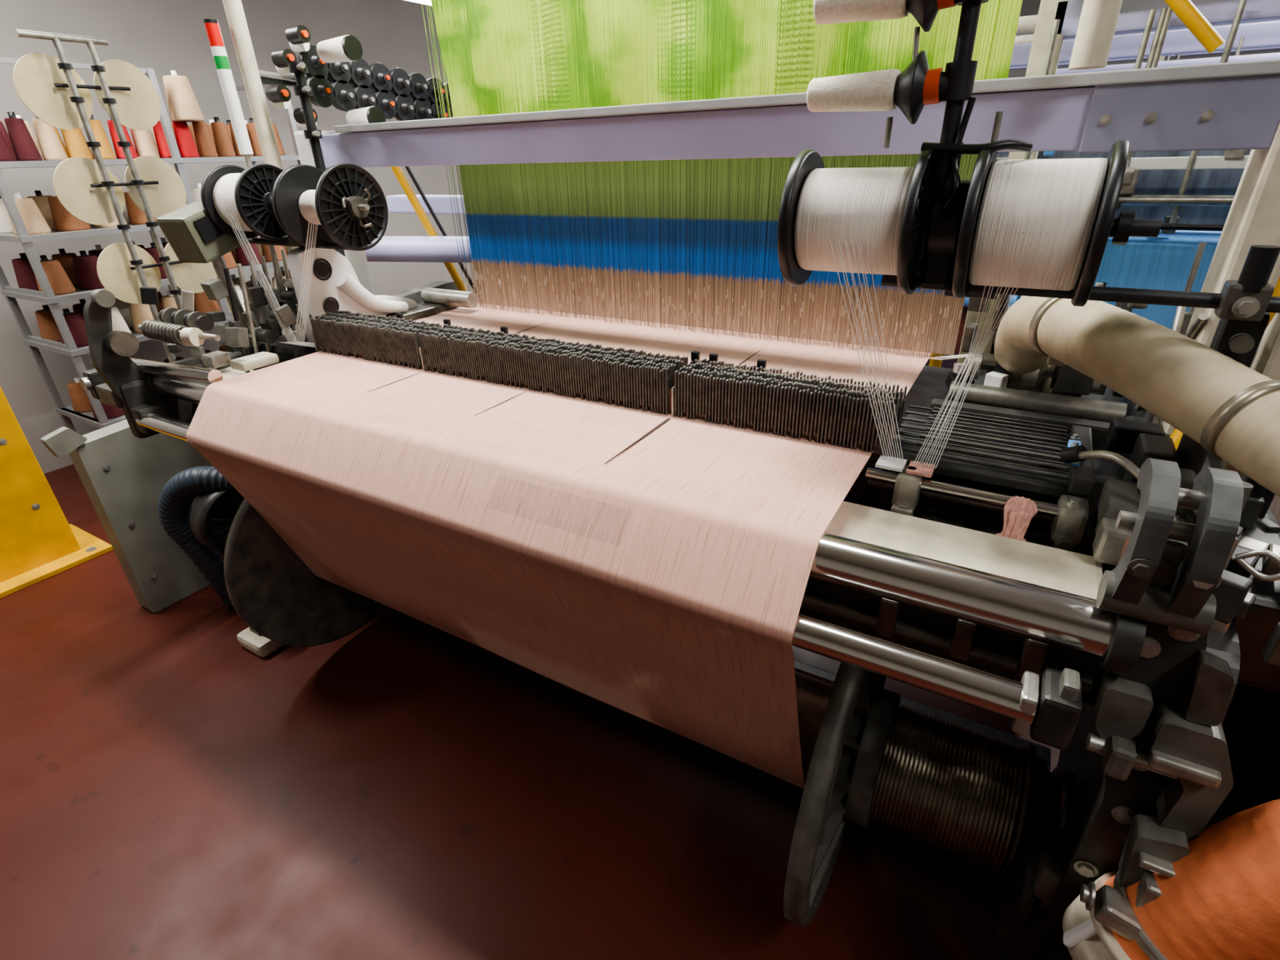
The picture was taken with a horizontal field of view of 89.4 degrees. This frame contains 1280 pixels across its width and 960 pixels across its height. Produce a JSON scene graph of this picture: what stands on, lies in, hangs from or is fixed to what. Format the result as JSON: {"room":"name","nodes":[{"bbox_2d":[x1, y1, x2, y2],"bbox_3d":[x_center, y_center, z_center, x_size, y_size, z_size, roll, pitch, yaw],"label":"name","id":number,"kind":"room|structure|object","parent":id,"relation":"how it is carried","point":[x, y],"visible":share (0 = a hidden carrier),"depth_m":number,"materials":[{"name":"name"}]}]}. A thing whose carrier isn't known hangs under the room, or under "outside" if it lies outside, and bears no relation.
{"room":"textile factory","nodes":[
{"label":"textile factory","id":0,"kind":"room"},
{"bbox_2d":[0,0,476,473],"bbox_3d":[-2.590,-2.851,4.808,0.100,4.200,13.000,14,31,28],"label":"wall","id":1,"kind":"structure","parent":0,"point":[162,36],"depth_m":4.12,"materials":[{"name":"grey paint"}]},
{"bbox_2d":[405,0,431,5],"bbox_3d":[-0.932,-3.425,3.206,0.200,1.820,1.500,14,31,28],"label":"ceiling lamp","id":2,"kind":"object","parent":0,"point":[414,1],"depth_m":3.35,"materials":[{"name":"white"}]},
{"bbox_2d":[0,306,1060,959],"bbox_3d":[1.821,0.117,3.442,10.000,0.100,13.000,14,31,28],"label":"floor","id":3,"kind":"structure","parent":0,"point":[399,786],"depth_m":1.84,"materials":[{"name":"red concrete"}]},
{"bbox_2d":[0,386,113,598],"bbox_3d":[-2.937,-0.030,2.782,0.450,1.020,0.650,14,31,28],"label":"barrier","id":4,"kind":"object","parent":3,"relation":"on","point":[37,542],"visible":0.97,"depth_m":2.92,"materials":[{"name":"metal"}]},
{"bbox_2d":[13,29,217,362],"bbox_3d":[-1.960,-0.641,2.760,0.200,2.076,0.495,14,31,28],"label":"discs","id":5,"kind":"object","parent":3,"relation":"on","point":[50,86],"visible":0.84,"depth_m":2.44,"materials":[{"name":"metal"}]},
{"bbox_2d":[40,419,212,612],"bbox_3d":[-1.957,0.082,2.703,0.120,0.838,0.628,14,31,28],"label":"panel","id":6,"kind":"object","parent":3,"relation":"on","point":[123,475],"visible":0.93,"depth_m":2.57,"materials":[{"name":"metal"}]},
{"bbox_2d":[0,57,301,432],"bbox_3d":[-2.599,-1.122,3.726,0.545,2.095,1.490,14,31,28],"label":"storage shelf","id":7,"kind":"object","parent":3,"relation":"on","point":[67,277],"visible":0.42,"depth_m":3.25,"materials":[{"name":"metal"}]},
{"bbox_2d":[157,466,239,604],"bbox_3d":[-1.684,0.227,2.572,0.356,0.627,0.136,0,27,4],"label":"flexible duct","id":8,"kind":"object","parent":3,"relation":"on","point":[177,495],"visible":0.67,"depth_m":2.47,"materials":[{"name":"black plastic"}]},
{"bbox_2d":[190,488,244,564],"bbox_3d":[-1.562,0.279,2.575,0.120,0.580,0.280,14,31,28],"label":"fan","id":9,"kind":"object","parent":3,"relation":"on","point":[212,514],"visible":0.3,"depth_m":2.41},
{"bbox_2d":[391,166,476,293],"bbox_3d":[-0.893,-0.622,3.122,0.295,1.656,0.081,-7,27,-11],"label":"bar","id":10,"kind":"object","parent":3,"relation":"on","point":[397,171],"visible":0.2,"depth_m":2.83,"materials":[{"name":"paint"}]},
{"bbox_2d":[364,194,471,262],"bbox_3d":[-1.010,-1.143,2.952,1.080,0.255,0.603,14,31,28],"label":"roll","id":11,"kind":"object","parent":10,"relation":"attached to","point":[444,249],"visible":0.42,"depth_m":2.87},
{"bbox_2d":[236,280,1279,959],"bbox_3d":[0.058,0.046,2.135,3.061,1.305,1.722,14,31,28],"label":"loom machine parts","id":12,"kind":"object","parent":3,"relation":"on","point":[1147,754],"visible":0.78,"depth_m":0.88,"materials":[{"name":"grey metal"}]},
{"bbox_2d":[203,18,297,330],"bbox_3d":[-1.312,-0.991,2.211,0.040,0.960,0.040,14,31,28],"label":"light","id":13,"kind":"object","parent":12,"relation":"attached to","point":[214,34],"visible":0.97,"depth_m":2.07,"materials":[{"name":"white plastic"}]},
{"bbox_2d":[79,246,478,438],"bbox_3d":[-1.222,-0.419,2.343,0.598,0.816,1.187,19,33,35],"label":"mechanism","id":14,"kind":"object","parent":12,"relation":"attached to","point":[117,380],"visible":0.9,"depth_m":2.09,"materials":[{"name":"metal"}]},
{"bbox_2d":[155,201,250,333],"bbox_3d":[-1.474,-0.693,2.254,0.167,0.502,0.213,14,31,28],"label":"control box","id":15,"kind":"object","parent":14,"relation":"attached to","point":[191,233],"depth_m":2.14,"materials":[{"name":"beige plastic"}]},
{"bbox_2d":[130,373,1146,750],"bbox_3d":[-0.451,-0.005,1.455,2.555,0.182,0.168,14,31,28],"label":"rollers","id":16,"kind":"object","parent":12,"relation":"attached to","point":[1051,708],"visible":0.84,"depth_m":0.93,"materials":[{"name":"metal"}]},
{"bbox_2d":[223,498,1078,927],"bbox_3d":[-0.195,0.454,1.871,2.720,0.760,0.760,14,31,28],"label":"beam","id":17,"kind":"structure","parent":12,"relation":"attached to","point":[972,796],"depth_m":1.34,"materials":[{"name":"metal"}]},
{"bbox_2d":[186,303,932,788],"bbox_3d":[-0.086,-0.052,2.190,1.773,0.863,1.705,14,31,28],"label":"fabric","id":18,"kind":"object","parent":17,"relation":"on","point":[655,568],"visible":0.91,"depth_m":1.44,"materials":[{"name":"fabric"}]},
{"bbox_2d":[309,310,907,456],"bbox_3d":[-0.255,-0.315,1.733,1.816,0.130,0.125,14,31,28],"label":"comb","id":19,"kind":"object","parent":18,"relation":"on","point":[759,398],"visible":0.99,"depth_m":1.55,"materials":[{"name":"metal"}]},
{"bbox_2d":[421,0,1022,359],"bbox_3d":[0.077,-1.234,1.871,1.808,1.575,0.101,14,31,28],"label":"thread","id":20,"kind":"object","parent":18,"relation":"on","point":[689,242],"visible":0.72,"depth_m":2.01,"materials":[{"name":"fabric"}]},
{"bbox_2d":[217,366,1102,698],"bbox_3d":[-0.345,0.013,1.620,2.510,0.250,0.170,14,31,28],"label":"beam","id":21,"kind":"structure","parent":12,"relation":"attached to","point":[990,650],"depth_m":1.11,"materials":[{"name":"silver metal"}]},
{"bbox_2d":[995,495,1038,541],"bbox_3d":[0.627,0.201,1.210,0.130,0.367,0.082,14,31,28],"label":"rag","id":22,"kind":"object","parent":21,"relation":"hanging from","point":[1019,512],"visible":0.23,"depth_m":1.12,"materials":[{"name":"fabric"}]},
{"bbox_2d":[241,0,1279,475],"bbox_3d":[-0.253,-0.825,1.498,2.832,1.250,0.218,16,32,31],"label":"holder","id":23,"kind":"object","parent":12,"relation":"attached to","point":[1243,306],"visible":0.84,"depth_m":1.00,"materials":[{"name":"black paint"}]},
{"bbox_2d":[200,164,288,240],"bbox_3d":[-1.281,-0.921,2.149,0.250,0.230,0.230,14,31,28],"label":"spool","id":24,"kind":"object","parent":23,"relation":"on","point":[242,192],"visible":0.73,"depth_m":2.09,"materials":[{"name":"black plastic"}]},
{"bbox_2d":[271,163,387,250],"bbox_3d":[-0.940,-0.830,1.971,0.260,0.240,0.240,14,31,28],"label":"spool","id":25,"kind":"object","parent":23,"relation":"on","point":[300,193],"visible":0.91,"depth_m":1.94,"materials":[{"name":"black plastic"}]},
{"bbox_2d":[225,213,1048,468],"bbox_3d":[-0.215,-0.554,1.853,2.320,0.436,0.746,14,31,28],"label":"thread","id":26,"kind":"object","parent":23,"relation":"attached to","point":[295,342],"visible":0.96,"depth_m":1.23},
{"bbox_2d":[777,148,933,294],"bbox_3d":[0.387,-0.456,1.142,0.260,0.232,0.232,14,31,28],"label":"spool","id":27,"kind":"object","parent":23,"relation":"on","point":[890,206],"visible":0.9,"depth_m":1.08,"materials":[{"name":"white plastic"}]},
{"bbox_2d":[806,0,988,124],"bbox_3d":[0.396,-0.697,1.008,0.255,0.254,0.100,14,31,28],"label":"thread cone","id":28,"kind":"object","parent":23,"relation":"attached to","point":[917,86],"visible":0.98,"depth_m":1.00,"materials":[{"name":"white fabric"}]},
{"bbox_2d":[951,140,1129,306],"bbox_3d":[0.620,-0.400,1.017,0.230,0.232,0.232,14,31,28],"label":"spool","id":29,"kind":"object","parent":23,"relation":"on","point":[1074,201],"visible":0.98,"depth_m":0.95,"materials":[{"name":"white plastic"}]},
{"bbox_2d":[293,58,1279,435],"bbox_3d":[0.007,-0.660,1.877,2.760,0.800,0.160,14,31,28],"label":"cross beam","id":30,"kind":"structure","parent":12,"relation":"attached to","point":[1231,105],"depth_m":1.36,"materials":[{"name":"metal"}]},
{"bbox_2d":[258,25,453,129],"bbox_3d":[-0.915,-1.478,2.436,0.352,0.304,1.025,14,31,28],"label":"bobbin creel","id":31,"kind":"object","parent":30,"relation":"on","point":[374,93],"visible":0.76,"depth_m":2.27,"materials":[{"name":"black plastic"}]},
{"bbox_2d":[865,282,1279,693],"bbox_3d":[0.924,-0.123,1.373,0.690,0.472,1.123,14,31,28],"label":"mechanism","id":32,"kind":"object","parent":12,"relation":"attached to","point":[1041,442],"visible":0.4,"depth_m":1.22,"materials":[{"name":"metal"}]},
{"bbox_2d":[1169,276,1279,449],"bbox_3d":[1.144,-0.235,1.246,0.225,0.464,0.036,-11,28,-18],"label":"brace","id":33,"kind":"object","parent":12,"relation":"attached to","point":[1176,435],"visible":0.02,"depth_m":1.28,"materials":[{"name":"paint"}]},
{"bbox_2d":[1062,871,1131,959],"bbox_3d":[0.750,0.927,1.079,0.188,0.650,0.176,14,31,28],"label":"duct collar","id":34,"kind":"object","parent":3,"relation":"on","point":[1086,938],"visible":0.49,"depth_m":0.96,"materials":[{"name":"beige paint"}]},
{"bbox_2d":[928,0,1279,525],"bbox_3d":[2.707,-0.755,2.176,2.985,2.550,1.130,14,31,28],"label":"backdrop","id":35,"kind":"object","parent":3,"relation":"on","point":[1193,193],"visible":0.29,"depth_m":2.38,"materials":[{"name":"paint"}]},
{"bbox_2d":[963,14,1279,307],"bbox_3d":[3.849,-1.730,3.919,4.635,2.650,1.130,14,31,28],"label":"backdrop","id":36,"kind":"object","parent":3,"relation":"on","point":[1267,33],"visible":0.06,"depth_m":3.88,"materials":[{"name":"beige paint"}]},
{"bbox_2d":[994,296,1279,497],"bbox_3d":[0.996,0.354,1.356,0.481,1.410,1.710,-1,27,1],"label":"hose","id":37,"kind":"object","parent":3,"relation":"on","point":[1231,409],"visible":0.8,"depth_m":1.00,"materials":[{"name":"beige fabric"}]},
{"bbox_2d":[1008,19,1279,70],"bbox_3d":[4.359,-2.827,5.887,7.235,2.800,1.130,14,31,28],"label":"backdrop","id":38,"kind":"object","parent":3,"relation":"on","point":[1022,39],"visible":0.02,"depth_m":5.43,"materials":[{"name":"beige paint"}]},
{"bbox_2d":[1103,799,1279,959],"bbox_3d":[0.915,0.851,0.743,0.278,1.092,0.768,-11,28,-17],"label":"roll","id":39,"kind":"object","parent":3,"relation":"on","point":[1221,901],"visible":0.77,"depth_m":0.82,"materials":[{"name":"fabric"}]},
{"bbox_2d":[1008,0,1279,78],"bbox_3d":[5.081,-4.434,7.464,10.000,4.200,0.100,14,31,28],"label":"wall","id":40,"kind":"structure","parent":0,"point":[1028,7],"depth_m":7.31,"materials":[{"name":"grey paint"}]},
{"bbox_3d":[1.703,-3.717,1.498,10.000,0.100,13.000,14,31,28],"label":"ceiling","id":41,"kind":"structure","parent":0,"visible":0},
{"bbox_2d":[222,0,1279,380],"bbox_3d":[0.082,-1.706,1.280,2.948,3.200,0.433,13,30,26],"label":"poles","id":42,"kind":"object","parent":41,"relation":"hanging from","point":[1098,20],"visible":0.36,"depth_m":1.33,"materials":[{"name":"white metal"}]}
]}

